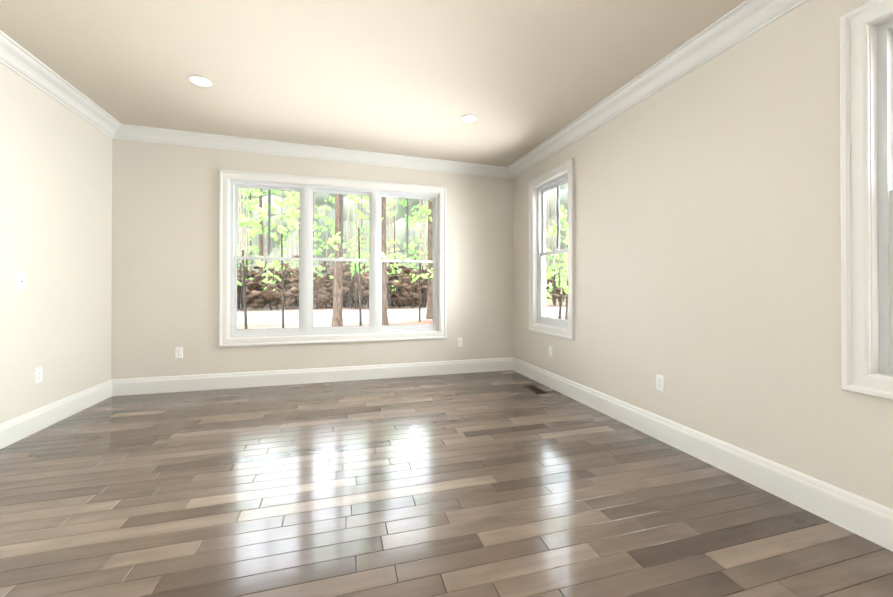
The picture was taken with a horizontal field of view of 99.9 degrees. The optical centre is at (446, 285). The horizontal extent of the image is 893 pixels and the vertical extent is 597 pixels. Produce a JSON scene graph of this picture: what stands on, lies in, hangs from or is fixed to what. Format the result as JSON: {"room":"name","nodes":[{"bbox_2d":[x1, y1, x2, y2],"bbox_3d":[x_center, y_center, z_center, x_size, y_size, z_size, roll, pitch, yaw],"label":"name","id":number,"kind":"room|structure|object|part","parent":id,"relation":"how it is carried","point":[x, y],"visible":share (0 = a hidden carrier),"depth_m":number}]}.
{"room":"empty living room","nodes":[
{"label":"empty living room","id":0,"kind":"room"},
{"bbox_2d":[0,63,111,422],"bbox_3d":[-2.024,-0.093,-1.180,0.160,3.560,10.160,0,0,-16],"label":"wall","id":1,"kind":"structure","parent":0,"point":[55,210],"depth_m":2.94},
{"bbox_2d":[16,273,24,288],"bbox_3d":[-3.021,-0.034,2.668,0.017,0.115,0.070,0,0,-16],"label":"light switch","id":2,"kind":"object","parent":1,"relation":"attached to","point":[20,280],"visible":1,"depth_m":2.66},
{"bbox_2d":[35,367,41,383],"bbox_3d":[-3.071,0.672,2.827,0.009,0.115,0.070,0,0,-16],"label":"electrical outlet","id":3,"kind":"object","parent":1,"relation":"attached to","point":[38,375],"visible":1,"depth_m":2.82},
{"bbox_2d":[0,379,111,448],"bbox_3d":[-1.960,0.985,-1.084,0.017,0.165,10.000,0,0,-16],"label":"baseboard","id":4,"kind":"structure","parent":1,"relation":"attached to","point":[13,430],"depth_m":2.92},
{"bbox_2d":[0,30,123,138],"bbox_3d":[-1.898,-1.617,-1.054,0.148,0.243,10.000,0,0,-16],"label":"crown molding","id":5,"kind":"structure","parent":1,"relation":"attached to","point":[12,55],"depth_m":2.88},
{"bbox_2d":[111,138,512,378],"bbox_3d":[-1.250,-0.065,4.402,4.690,3.560,0.160,0,0,-16],"label":"wall","id":6,"kind":"structure","parent":0,"point":[165,252],"depth_m":3.97},
{"bbox_2d":[175,347,182,358],"bbox_3d":[-2.768,0.692,3.881,0.070,0.115,0.009,0,0,-16],"label":"electrical outlet","id":7,"kind":"object","parent":6,"relation":"attached to","point":[178,352],"visible":1,"depth_m":3.88},
{"bbox_2d":[112,357,511,395],"bbox_3d":[-1.221,1.012,4.313,4.320,0.165,0.017,0,0,-16],"label":"baseboard","id":8,"kind":"structure","parent":6,"relation":"attached to","point":[182,383],"depth_m":4.18},
{"bbox_2d":[120,124,507,177],"bbox_3d":[-1.217,-1.499,4.258,4.050,0.182,0.148,0,0,-16],"label":"crown molding","id":9,"kind":"structure","parent":6,"relation":"attached to","point":[131,132],"depth_m":4.15},
{"bbox_2d":[219,169,446,346],"bbox_3d":[-1.226,-0.292,4.390,2.504,1.883,0.178,0,0,-16],"label":"window","id":10,"kind":"structure","parent":6,"relation":"in","point":[306,259],"depth_m":4.30},
{"bbox_2d":[457,338,461,346],"bbox_3d":[0.164,0.712,4.710,0.070,0.115,0.009,0,0,-16],"label":"electrical outlet","id":11,"kind":"object","parent":6,"relation":"attached to","point":[459,342],"visible":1,"depth_m":4.71},
{"bbox_2d":[0,0,744,166],"bbox_3d":[0.134,-1.646,-0.479,4.690,0.447,10.320,0,0,-16],"label":"ceiling","id":12,"kind":"structure","parent":0,"point":[518,79],"depth_m":2.58},
{"bbox_2d":[189,76,211,86],"bbox_3d":[-1.881,-1.580,2.870,0.152,0.036,0.152,0,0,-16],"label":"recessed light","id":13,"kind":"object","parent":12,"relation":"in","point":[200,81],"visible":0.83,"depth_m":2.87},
{"bbox_2d":[461,115,477,122],"bbox_3d":[0.206,-1.532,3.404,0.152,0.036,0.152,0,0,-16],"label":"recessed light","id":14,"kind":"object","parent":12,"relation":"in","point":[469,118],"visible":0.83,"depth_m":3.40},
{"bbox_2d":[0,370,892,596],"bbox_3d":[0.134,1.080,-0.492,4.369,0.019,9.999,0,0,-16],"label":"floor","id":15,"kind":"structure","parent":0,"point":[494,484],"depth_m":1.84},
{"bbox_2d":[523,385,546,392],"bbox_3d":[0.928,1.090,3.973,0.120,0.005,0.300,0,0,-16],"label":"floor vent","id":16,"kind":"object","parent":15,"relation":"in","point":[534,389],"visible":1,"depth_m":3.95},
{"bbox_2d":[513,0,892,508],"bbox_3d":[2.335,-0.087,0.053,0.160,3.560,10.160,0,0,-16],"label":"wall","id":17,"kind":"structure","parent":0,"point":[707,224],"depth_m":2.17},
{"bbox_2d":[549,346,551,356],"bbox_3d":[1.118,0.708,4.040,0.009,0.115,0.070,0,0,-16],"label":"electrical outlet","id":18,"kind":"object","parent":17,"relation":"attached to","point":[550,351],"visible":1,"depth_m":4.03},
{"bbox_2d":[528,158,574,339],"bbox_3d":[1.179,-0.355,4.069,0.178,1.761,0.874,0,0,-16],"label":"window","id":19,"kind":"structure","parent":17,"relation":"in","point":[566,167],"depth_m":4.24},
{"bbox_3d":[1.196,-0.355,4.074,0.098,1.581,0.694,0,0,-16],"label":"far side window sash","id":20,"kind":"part","parent":19,"relation":"part of"},
{"bbox_2d":[504,0,807,178],"bbox_3d":[2.165,-1.434,0.095,0.148,0.230,10.000,0,0,-16],"label":"crown molding","id":21,"kind":"structure","parent":17,"relation":"attached to","point":[740,22],"depth_m":2.49},
{"bbox_2d":[656,374,663,391],"bbox_3d":[1.510,0.686,2.655,0.009,0.115,0.070,0,0,-16],"label":"electrical outlet","id":22,"kind":"object","parent":17,"relation":"attached to","point":[659,382],"visible":1,"depth_m":2.65},
{"bbox_2d":[512,357,892,551],"bbox_3d":[2.227,0.991,0.101,0.017,0.165,10.000,0,0,-16],"label":"baseboard","id":23,"kind":"structure","parent":17,"relation":"attached to","point":[869,520],"depth_m":2.06},
{"bbox_2d":[840,0,892,399],"bbox_3d":[1.967,-0.374,1.283,0.178,1.671,0.874,0,0,-16],"label":"window","id":24,"kind":"structure","parent":17,"relation":"in","point":[861,374],"depth_m":1.61},
{"bbox_3d":[1.985,-0.374,1.288,0.098,1.491,0.694,0,0,-16],"label":"near side window sash","id":25,"kind":"part","parent":24,"relation":"part of"},
{"label":"outside","id":26,"kind":"structure","parent":0,"visible":0},
{"bbox_2d":[237,294,567,328],"bbox_3d":[-1.424,1.678,-3.014,280.000,0.001,280.000,0,0,-16],"label":"ground","id":27,"kind":"structure","parent":26,"point":[274,316],"depth_m":22.98},
{"bbox_2d":[237,183,567,328],"bbox_3d":[18.423,-13.159,38.473,156.000,30.332,153.629,0,0,-16],"label":"trees","id":28,"kind":"object","parent":27,"relation":"on","point":[357,214],"depth_m":32.65}
]}

